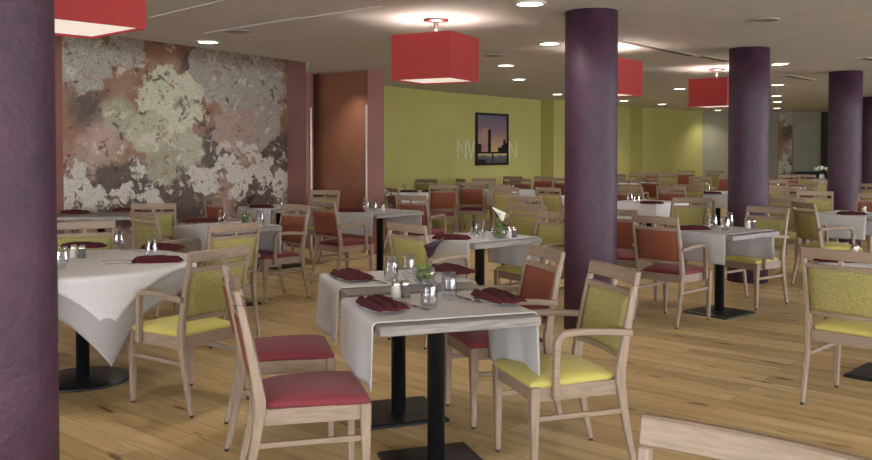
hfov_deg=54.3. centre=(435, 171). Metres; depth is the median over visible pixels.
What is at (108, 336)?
tablecloth
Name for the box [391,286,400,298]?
jar
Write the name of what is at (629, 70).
pendant lamp
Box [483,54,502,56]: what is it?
ceiling speaker
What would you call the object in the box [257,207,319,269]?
pedestal table
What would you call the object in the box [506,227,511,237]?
salt shaker
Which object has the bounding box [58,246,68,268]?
glass tumbler
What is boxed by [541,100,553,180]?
wall
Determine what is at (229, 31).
grille
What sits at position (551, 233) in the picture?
armchair
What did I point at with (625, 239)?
armchair
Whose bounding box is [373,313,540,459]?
pedestal table
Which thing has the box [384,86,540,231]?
wall
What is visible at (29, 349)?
column
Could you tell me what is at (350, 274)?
napkin
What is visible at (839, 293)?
armchair
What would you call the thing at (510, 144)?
wall letter
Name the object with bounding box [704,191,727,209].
tablecloth
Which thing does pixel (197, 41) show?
recessed light
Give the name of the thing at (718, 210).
pedestal table
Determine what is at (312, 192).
armchair
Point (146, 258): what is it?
napkin
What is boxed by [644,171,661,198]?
armchair
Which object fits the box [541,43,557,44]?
diffuser
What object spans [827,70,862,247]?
column
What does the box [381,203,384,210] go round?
salt shaker
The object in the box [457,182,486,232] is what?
armchair
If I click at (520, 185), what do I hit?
armchair
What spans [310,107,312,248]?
trim
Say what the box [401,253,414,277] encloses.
glass tumbler
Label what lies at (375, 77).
wall pillar
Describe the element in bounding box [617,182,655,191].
tablecloth
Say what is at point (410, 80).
diffuser
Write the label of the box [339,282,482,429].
pedestal table
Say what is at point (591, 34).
column
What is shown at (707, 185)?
armchair
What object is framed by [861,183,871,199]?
armchair
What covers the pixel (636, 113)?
wall
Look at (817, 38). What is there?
ceiling
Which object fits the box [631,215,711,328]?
armchair
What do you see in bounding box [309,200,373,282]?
armchair
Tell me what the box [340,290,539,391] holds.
tablecloth
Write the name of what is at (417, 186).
armchair
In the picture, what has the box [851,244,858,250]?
salt shaker
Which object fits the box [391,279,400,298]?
salt shaker
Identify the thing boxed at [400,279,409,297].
pepper shaker
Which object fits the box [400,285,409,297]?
jar
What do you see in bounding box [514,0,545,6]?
recessed light
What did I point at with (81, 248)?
pepper shaker
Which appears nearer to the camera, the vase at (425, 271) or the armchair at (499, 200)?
the vase at (425, 271)
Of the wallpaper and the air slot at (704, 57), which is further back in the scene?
the wallpaper
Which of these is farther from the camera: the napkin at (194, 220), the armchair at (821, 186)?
the armchair at (821, 186)
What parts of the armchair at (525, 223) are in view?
leg, rail, rail, backrest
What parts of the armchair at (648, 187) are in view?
rail, backrest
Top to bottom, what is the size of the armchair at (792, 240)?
0.920 m
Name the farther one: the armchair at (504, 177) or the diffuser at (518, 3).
the armchair at (504, 177)
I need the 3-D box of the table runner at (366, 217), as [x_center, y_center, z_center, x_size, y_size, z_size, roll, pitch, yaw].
[-0.669,0.605,10.002,0.660,0.281,0.806,1,2,45]
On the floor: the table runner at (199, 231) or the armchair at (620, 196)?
the armchair at (620, 196)
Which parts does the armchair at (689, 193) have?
rail, rail, backrest, armrest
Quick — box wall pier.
[287,60,313,248]
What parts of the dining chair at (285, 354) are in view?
rail, rail, backrest, leg, leg, seat frame, seat, leg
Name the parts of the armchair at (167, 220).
leg, rail, backrest, rail, leg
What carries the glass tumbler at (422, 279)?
on the tablecloth at (357, 323)
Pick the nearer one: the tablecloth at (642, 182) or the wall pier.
the wall pier
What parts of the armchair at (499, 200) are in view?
leg, seat frame, rail, rail, backrest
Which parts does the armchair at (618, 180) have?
rail, rail, backrest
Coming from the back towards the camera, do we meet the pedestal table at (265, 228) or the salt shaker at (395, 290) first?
the pedestal table at (265, 228)
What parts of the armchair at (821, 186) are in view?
rail, backrest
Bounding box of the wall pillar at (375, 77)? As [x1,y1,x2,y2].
[367,69,383,253]
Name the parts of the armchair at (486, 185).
backrest, rail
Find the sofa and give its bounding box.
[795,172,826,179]
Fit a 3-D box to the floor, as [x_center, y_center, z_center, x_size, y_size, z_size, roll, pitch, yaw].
[-2.250,1.235,11.436,35.500,0.100,35.200,0,2,0]
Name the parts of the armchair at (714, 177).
backrest, rail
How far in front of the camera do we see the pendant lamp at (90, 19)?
4.05 m
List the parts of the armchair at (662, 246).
leg, rail, rail, backrest, rail, leg, seat frame, seat, leg, armrest, leg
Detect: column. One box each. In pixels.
[0,0,59,459]
[564,8,617,328]
[727,46,769,283]
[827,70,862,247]
[862,96,871,188]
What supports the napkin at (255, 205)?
on the table runner at (240, 210)
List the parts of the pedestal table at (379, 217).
post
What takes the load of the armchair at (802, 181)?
on the floor
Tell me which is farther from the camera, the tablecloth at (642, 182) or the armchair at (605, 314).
the tablecloth at (642, 182)
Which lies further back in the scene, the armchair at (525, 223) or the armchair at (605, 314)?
the armchair at (525, 223)
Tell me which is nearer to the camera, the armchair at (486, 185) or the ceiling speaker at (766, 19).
the ceiling speaker at (766, 19)
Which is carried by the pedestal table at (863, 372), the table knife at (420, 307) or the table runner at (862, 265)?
the table runner at (862, 265)
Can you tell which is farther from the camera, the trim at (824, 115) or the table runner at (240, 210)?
the trim at (824, 115)
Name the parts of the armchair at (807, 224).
leg, rail, rail, backrest, rail, armrest, leg, seat, armrest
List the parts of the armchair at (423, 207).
leg, rail, rail, backrest, seat, leg, armrest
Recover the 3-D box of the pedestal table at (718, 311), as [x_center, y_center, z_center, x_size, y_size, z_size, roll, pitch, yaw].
[2.560,0.908,7.676,0.732,0.750,0.732,-1,2,-38]
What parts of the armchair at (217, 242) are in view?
leg, leg, backrest, rail, rail, seat frame, leg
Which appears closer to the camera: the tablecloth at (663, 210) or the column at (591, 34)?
the column at (591, 34)
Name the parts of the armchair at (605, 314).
leg, leg, seat, armrest, seat frame, leg, armrest, rail, backrest, rail, rail, leg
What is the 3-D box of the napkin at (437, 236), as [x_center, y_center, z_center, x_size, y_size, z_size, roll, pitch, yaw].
[0.130,0.527,6.877,0.314,0.037,0.169,0,2,10]
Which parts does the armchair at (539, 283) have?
leg, leg, seat, seat frame, armrest, armrest, leg, backrest, rail, rail, leg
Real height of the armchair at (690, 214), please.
0.920 m
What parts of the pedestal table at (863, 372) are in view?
plate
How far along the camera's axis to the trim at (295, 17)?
7.69 m
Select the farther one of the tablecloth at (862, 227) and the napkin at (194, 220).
the tablecloth at (862, 227)
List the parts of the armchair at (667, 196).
rail, rail, backrest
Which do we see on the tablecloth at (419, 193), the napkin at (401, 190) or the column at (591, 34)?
the napkin at (401, 190)
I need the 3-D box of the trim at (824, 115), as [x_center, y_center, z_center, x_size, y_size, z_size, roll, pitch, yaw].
[11.742,-0.491,25.648,0.240,2.607,0.050,0,2,-8]
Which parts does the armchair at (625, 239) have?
rail, seat, rail, backrest, rail, seat frame, leg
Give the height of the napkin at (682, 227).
0.037 m
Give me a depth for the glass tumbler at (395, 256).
4.67 m
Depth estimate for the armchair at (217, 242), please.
6.53 m
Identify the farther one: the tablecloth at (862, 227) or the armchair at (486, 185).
the armchair at (486, 185)
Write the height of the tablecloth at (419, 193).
0.330 m
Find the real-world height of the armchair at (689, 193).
0.920 m
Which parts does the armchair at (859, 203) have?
rail, backrest, rail, leg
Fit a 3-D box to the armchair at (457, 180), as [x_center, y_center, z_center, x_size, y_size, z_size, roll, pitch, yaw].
[0.237,0.608,15.913,0.572,0.920,0.506,-1,2,-20]
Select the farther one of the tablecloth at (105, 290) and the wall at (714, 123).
the wall at (714, 123)
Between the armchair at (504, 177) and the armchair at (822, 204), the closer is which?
the armchair at (822, 204)
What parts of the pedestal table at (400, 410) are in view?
post, plate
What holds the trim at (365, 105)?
attached to the wall pillar at (375, 77)
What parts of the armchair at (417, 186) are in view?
backrest, rail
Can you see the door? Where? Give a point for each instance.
(805, 134)
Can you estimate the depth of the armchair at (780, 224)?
8.09 m
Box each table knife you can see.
[405,303,429,310]
[459,297,482,303]
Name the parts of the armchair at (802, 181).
rail, backrest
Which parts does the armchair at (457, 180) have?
rail, leg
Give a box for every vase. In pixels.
[239,193,257,222]
[412,237,444,284]
[491,207,506,238]
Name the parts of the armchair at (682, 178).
backrest, rail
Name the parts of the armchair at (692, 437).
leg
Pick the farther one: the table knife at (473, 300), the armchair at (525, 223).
the armchair at (525, 223)
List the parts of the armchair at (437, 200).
leg, seat, seat frame, backrest, rail, rail, leg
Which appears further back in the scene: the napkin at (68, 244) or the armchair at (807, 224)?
the armchair at (807, 224)
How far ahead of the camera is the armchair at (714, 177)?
22.29 m
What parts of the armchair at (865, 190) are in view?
backrest, rail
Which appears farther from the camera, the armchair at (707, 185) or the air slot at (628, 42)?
the armchair at (707, 185)
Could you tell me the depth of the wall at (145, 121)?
11.43 m
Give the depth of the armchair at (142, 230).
7.56 m
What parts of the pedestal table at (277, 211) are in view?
plate, post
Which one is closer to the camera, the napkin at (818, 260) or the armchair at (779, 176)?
the napkin at (818, 260)
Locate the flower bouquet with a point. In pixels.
(817, 168)
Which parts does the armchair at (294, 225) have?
leg, seat, seat frame, leg, armrest, rail, backrest, rail, rail, leg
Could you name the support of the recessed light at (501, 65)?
in the ceiling
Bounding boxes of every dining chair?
[218,254,334,451]
[228,275,370,459]
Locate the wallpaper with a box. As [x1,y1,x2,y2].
[778,111,791,178]
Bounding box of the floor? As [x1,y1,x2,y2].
[59,208,871,459]
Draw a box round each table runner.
[173,221,281,253]
[237,204,316,226]
[315,269,473,342]
[337,208,421,236]
[419,231,539,274]
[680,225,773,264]
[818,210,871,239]
[818,262,871,267]
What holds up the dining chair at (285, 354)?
on the floor
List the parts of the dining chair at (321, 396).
rail, rail, backrest, leg, leg, seat frame, seat, leg, leg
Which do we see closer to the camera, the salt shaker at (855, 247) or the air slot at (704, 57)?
the salt shaker at (855, 247)
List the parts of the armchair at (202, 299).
leg, armrest, seat, seat frame, leg, leg, rail, backrest, rail, rail, leg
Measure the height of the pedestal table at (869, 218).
0.750 m
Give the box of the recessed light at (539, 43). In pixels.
[538,42,560,44]
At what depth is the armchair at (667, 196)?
12.96 m
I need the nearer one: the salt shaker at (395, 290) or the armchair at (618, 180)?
the salt shaker at (395, 290)
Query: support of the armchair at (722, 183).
on the floor
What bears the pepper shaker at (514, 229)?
on the table runner at (512, 255)
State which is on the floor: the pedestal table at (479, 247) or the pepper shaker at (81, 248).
the pedestal table at (479, 247)
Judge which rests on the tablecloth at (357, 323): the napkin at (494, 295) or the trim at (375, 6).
the napkin at (494, 295)
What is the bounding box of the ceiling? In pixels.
[113,0,871,111]
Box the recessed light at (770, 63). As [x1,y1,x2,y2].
[770,63,789,64]
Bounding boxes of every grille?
[229,31,248,32]
[753,19,776,21]
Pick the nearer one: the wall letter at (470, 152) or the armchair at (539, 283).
the armchair at (539, 283)
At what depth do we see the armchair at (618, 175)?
19.11 m
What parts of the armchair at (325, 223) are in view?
leg, rail, rail, backrest, rail, leg, seat frame, seat, leg, armrest, leg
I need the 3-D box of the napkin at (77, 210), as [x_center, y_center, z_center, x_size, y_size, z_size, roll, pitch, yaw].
[-4.087,0.454,9.649,0.314,0.037,0.169,0,2,0]
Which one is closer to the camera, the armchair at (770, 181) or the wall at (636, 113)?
the armchair at (770, 181)
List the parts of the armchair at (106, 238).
leg, rail, backrest, rail, leg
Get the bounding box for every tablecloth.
[57,249,196,321]
[58,268,185,366]
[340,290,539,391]
[388,190,428,202]
[474,189,535,205]
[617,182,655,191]
[617,199,688,218]
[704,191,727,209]
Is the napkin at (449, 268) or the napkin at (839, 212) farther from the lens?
the napkin at (839, 212)
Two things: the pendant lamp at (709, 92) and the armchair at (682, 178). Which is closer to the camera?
the pendant lamp at (709, 92)
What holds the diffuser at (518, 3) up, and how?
attached to the recessed light at (526, 3)
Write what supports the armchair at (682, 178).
on the floor
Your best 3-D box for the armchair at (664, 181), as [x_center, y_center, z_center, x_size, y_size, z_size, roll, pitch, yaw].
[5.218,0.517,19.371,0.506,0.920,0.571,1,2,30]
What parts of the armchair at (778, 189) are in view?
rail, backrest, rail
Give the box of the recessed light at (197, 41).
[196,40,219,43]
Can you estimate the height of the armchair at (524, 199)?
0.920 m
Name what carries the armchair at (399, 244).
on the floor
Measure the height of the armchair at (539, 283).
0.920 m
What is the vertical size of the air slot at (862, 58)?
0.009 m
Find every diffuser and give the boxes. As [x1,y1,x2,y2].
[55,19,133,35]
[404,78,466,82]
[517,2,542,5]
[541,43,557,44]
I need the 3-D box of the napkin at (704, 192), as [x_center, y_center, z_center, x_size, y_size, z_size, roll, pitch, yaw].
[4.491,0.345,13.831,0.314,0.037,0.169,0,2,0]
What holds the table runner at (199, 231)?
on the pedestal table at (265, 228)
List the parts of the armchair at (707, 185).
rail, backrest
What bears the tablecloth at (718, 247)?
on the pedestal table at (718, 311)
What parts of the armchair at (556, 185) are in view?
rail, backrest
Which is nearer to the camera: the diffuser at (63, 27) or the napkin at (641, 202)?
the diffuser at (63, 27)
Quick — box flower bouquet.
[814,165,826,177]
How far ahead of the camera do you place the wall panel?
12.52 m
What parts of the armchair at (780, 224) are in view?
leg, leg, seat, seat frame, leg, rail, backrest, rail, armrest, leg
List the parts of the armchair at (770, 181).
backrest, rail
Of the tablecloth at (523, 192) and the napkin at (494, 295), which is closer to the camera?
the napkin at (494, 295)
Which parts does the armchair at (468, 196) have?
leg, rail, backrest, seat frame, seat, leg, armrest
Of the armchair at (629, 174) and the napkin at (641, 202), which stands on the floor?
the armchair at (629, 174)
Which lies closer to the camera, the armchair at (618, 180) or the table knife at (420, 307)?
the table knife at (420, 307)
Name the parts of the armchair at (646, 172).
backrest, rail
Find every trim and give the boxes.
[149,0,226,17]
[204,17,300,33]
[214,6,380,32]
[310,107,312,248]
[365,105,367,254]
[821,112,827,178]
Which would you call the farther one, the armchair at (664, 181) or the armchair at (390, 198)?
the armchair at (664, 181)
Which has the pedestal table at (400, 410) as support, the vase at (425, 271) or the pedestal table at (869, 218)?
the vase at (425, 271)
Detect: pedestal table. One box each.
[57,212,130,231]
[59,332,128,392]
[212,226,281,306]
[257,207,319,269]
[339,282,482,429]
[373,211,423,270]
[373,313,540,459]
[469,237,541,284]
[683,230,778,319]
[715,208,720,224]
[814,261,871,381]
[849,216,871,243]
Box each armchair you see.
[57,220,115,352]
[127,244,250,417]
[129,203,183,250]
[130,211,203,318]
[174,221,260,348]
[202,196,261,271]
[247,204,310,303]
[291,190,339,262]
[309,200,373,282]
[384,187,431,249]
[386,222,477,349]
[395,195,448,236]
[415,179,436,228]
[427,185,458,232]
[430,179,465,228]
[445,244,564,428]
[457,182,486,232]
[472,178,495,228]
[489,184,528,230]
[490,176,522,221]
[491,187,531,232]
[492,260,640,459]
[494,211,563,289]
[507,196,557,265]
[508,204,563,292]
[509,178,540,203]
[532,176,553,194]
[535,187,563,222]
[544,178,563,194]
[617,174,625,178]
[617,179,648,225]
[617,187,658,226]
[617,209,657,308]
[628,173,645,181]
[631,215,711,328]
[637,413,871,459]
[638,178,669,224]
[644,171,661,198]
[651,173,677,198]
[656,186,693,227]
[656,197,708,263]
[672,170,694,191]
[675,184,715,224]
[689,176,716,221]
[701,170,723,190]
[712,174,727,190]
[714,206,789,309]
[769,180,787,193]
[769,187,799,254]
[769,197,812,269]
[777,175,799,184]
[788,183,821,231]
[791,201,862,284]
[793,191,834,260]
[794,174,815,188]
[799,246,871,404]
[810,178,826,197]
[834,193,871,251]
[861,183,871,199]
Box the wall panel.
[313,70,366,251]
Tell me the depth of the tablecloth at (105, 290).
4.96 m
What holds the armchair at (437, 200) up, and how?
on the floor
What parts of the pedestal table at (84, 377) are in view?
post, plate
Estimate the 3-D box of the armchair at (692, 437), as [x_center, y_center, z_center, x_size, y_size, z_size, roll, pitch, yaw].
[0.462,0.985,1.487,0.506,0.920,0.571,1,2,38]
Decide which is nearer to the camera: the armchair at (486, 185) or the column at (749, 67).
the column at (749, 67)
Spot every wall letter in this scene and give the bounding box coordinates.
[456,140,466,158]
[467,140,474,158]
[509,141,516,157]
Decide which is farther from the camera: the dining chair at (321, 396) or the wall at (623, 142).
the wall at (623, 142)
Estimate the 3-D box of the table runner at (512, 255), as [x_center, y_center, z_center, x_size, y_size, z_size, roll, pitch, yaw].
[0.356,0.682,7.084,0.805,0.281,0.660,-1,2,-38]
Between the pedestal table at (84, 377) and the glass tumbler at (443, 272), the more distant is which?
the pedestal table at (84, 377)
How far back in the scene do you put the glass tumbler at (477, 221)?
6.94 m
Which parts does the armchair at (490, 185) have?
leg, rail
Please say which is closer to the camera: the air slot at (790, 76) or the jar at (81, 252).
the jar at (81, 252)
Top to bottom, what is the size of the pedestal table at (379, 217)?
0.750 m
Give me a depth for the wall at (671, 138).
23.95 m
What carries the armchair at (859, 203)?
on the floor
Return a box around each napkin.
[60,209,90,212]
[60,242,107,247]
[112,208,140,210]
[131,255,182,262]
[141,243,185,249]
[186,218,218,222]
[249,204,274,207]
[330,268,374,280]
[338,208,364,211]
[355,294,409,311]
[400,190,417,191]
[431,263,476,274]
[432,234,470,239]
[470,287,526,303]
[640,201,663,203]
[680,225,711,229]
[703,191,721,193]
[813,258,856,262]
[836,211,867,214]
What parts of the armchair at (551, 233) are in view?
leg, seat, seat frame, leg, backrest, rail, rail, armrest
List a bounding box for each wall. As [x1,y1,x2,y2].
[55,35,287,250]
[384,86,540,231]
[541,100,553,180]
[553,100,629,184]
[630,107,642,176]
[642,107,702,199]
[702,111,820,191]
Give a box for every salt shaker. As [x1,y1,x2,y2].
[70,244,77,257]
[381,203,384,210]
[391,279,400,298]
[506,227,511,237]
[745,219,750,228]
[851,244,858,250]
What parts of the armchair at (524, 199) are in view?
rail, backrest, rail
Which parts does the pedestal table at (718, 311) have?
post, plate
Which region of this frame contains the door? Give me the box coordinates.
[792,122,817,178]
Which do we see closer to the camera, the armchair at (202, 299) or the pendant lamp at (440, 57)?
the armchair at (202, 299)
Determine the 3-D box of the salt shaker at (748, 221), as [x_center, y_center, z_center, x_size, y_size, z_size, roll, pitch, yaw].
[2.856,0.477,7.779,0.050,0.089,0.050,0,2,0]
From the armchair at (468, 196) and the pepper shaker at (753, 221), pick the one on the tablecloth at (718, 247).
the pepper shaker at (753, 221)
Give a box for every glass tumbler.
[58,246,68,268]
[113,230,124,247]
[384,256,397,281]
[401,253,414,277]
[420,279,437,309]
[441,272,456,300]
[476,221,485,237]
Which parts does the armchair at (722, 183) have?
backrest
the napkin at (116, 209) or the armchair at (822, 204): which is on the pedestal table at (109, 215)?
the napkin at (116, 209)
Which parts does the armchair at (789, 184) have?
backrest, rail, rail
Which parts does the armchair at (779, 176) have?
backrest, rail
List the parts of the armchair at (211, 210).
leg, rail, rail, backrest, leg, armrest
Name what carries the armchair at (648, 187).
on the floor
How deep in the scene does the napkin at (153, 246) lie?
6.11 m
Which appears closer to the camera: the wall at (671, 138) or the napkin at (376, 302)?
the napkin at (376, 302)
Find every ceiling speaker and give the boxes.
[225,29,250,33]
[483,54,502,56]
[750,17,779,22]
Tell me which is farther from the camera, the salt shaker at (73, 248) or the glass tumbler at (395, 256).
the salt shaker at (73, 248)
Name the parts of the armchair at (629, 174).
rail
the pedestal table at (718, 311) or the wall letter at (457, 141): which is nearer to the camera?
the pedestal table at (718, 311)
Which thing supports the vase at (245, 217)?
on the table runner at (199, 231)
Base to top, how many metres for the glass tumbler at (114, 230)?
0.132 m
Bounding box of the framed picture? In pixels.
[475,112,508,165]
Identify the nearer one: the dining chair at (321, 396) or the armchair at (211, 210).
the dining chair at (321, 396)
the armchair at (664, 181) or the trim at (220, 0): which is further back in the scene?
the armchair at (664, 181)
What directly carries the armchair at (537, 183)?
on the floor
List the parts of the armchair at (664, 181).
rail, backrest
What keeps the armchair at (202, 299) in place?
on the floor
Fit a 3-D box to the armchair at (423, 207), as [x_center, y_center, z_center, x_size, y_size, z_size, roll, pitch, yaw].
[-0.180,0.747,10.585,0.506,0.920,0.571,1,2,30]
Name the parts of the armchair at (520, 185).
rail, rail, backrest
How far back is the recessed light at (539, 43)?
8.98 m
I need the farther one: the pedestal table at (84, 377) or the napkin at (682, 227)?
the napkin at (682, 227)
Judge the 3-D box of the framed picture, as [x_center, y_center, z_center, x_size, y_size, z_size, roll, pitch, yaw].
[1.194,-0.678,18.021,0.040,1.100,1.172,1,2,39]
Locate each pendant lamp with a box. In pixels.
[54,0,146,38]
[392,17,478,84]
[618,49,642,96]
[688,68,728,107]
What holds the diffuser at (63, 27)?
attached to the pendant lamp at (90, 19)
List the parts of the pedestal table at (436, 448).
plate, post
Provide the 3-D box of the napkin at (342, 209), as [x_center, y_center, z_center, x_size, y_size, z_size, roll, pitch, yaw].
[-0.976,0.448,9.879,0.314,0.037,0.169,0,2,0]
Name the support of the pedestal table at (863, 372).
on the floor
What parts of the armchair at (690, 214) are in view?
leg, backrest, rail, rail, leg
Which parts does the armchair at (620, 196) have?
rail, backrest, rail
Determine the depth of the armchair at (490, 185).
13.60 m
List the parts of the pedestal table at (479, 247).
post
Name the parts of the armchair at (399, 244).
leg, rail, rail, backrest, leg, armrest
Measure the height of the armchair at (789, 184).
0.920 m
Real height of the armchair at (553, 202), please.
0.920 m
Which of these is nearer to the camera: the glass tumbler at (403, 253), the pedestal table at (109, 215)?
the glass tumbler at (403, 253)
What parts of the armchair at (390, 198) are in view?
leg, rail, backrest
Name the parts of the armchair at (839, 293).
leg, armrest, rail, leg, rail, backrest, rail, seat frame, seat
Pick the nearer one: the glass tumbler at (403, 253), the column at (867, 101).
the glass tumbler at (403, 253)
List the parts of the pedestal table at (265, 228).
plate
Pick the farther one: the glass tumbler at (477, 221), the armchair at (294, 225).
the armchair at (294, 225)
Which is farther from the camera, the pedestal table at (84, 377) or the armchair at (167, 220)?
the armchair at (167, 220)
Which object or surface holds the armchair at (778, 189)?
on the floor
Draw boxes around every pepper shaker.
[78,244,85,257]
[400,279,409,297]
[512,227,516,237]
[751,219,755,228]
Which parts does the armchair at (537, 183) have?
backrest, rail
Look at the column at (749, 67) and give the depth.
9.37 m
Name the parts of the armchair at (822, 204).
leg, rail, rail, backrest, leg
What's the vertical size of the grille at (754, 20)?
0.006 m
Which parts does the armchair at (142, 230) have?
leg, rail, rail, backrest, armrest, leg, armrest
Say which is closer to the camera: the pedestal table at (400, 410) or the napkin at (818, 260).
the pedestal table at (400, 410)
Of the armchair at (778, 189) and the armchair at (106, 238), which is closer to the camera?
the armchair at (106, 238)
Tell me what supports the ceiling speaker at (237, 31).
attached to the ceiling
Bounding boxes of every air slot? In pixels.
[618,40,697,55]
[695,56,728,61]
[780,75,814,80]
[856,57,871,60]
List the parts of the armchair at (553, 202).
rail, rail, backrest, leg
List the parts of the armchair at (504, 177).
rail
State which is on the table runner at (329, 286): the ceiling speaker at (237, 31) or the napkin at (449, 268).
the napkin at (449, 268)
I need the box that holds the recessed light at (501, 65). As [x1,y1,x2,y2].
[497,64,514,66]
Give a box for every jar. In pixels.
[78,249,85,257]
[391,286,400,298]
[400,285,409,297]
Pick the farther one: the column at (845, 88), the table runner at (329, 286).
the column at (845, 88)
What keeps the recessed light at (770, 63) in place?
in the ceiling
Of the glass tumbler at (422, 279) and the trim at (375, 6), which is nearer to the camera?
the glass tumbler at (422, 279)
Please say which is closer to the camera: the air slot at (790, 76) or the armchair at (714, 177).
the air slot at (790, 76)
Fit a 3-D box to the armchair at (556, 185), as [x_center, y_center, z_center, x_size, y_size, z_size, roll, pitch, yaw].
[2.385,0.597,16.334,0.506,0.920,0.571,1,2,30]
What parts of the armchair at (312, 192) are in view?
leg, seat frame, leg, rail, backrest, rail, leg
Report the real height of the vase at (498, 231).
0.256 m
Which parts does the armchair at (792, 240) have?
rail, backrest, rail, seat, seat frame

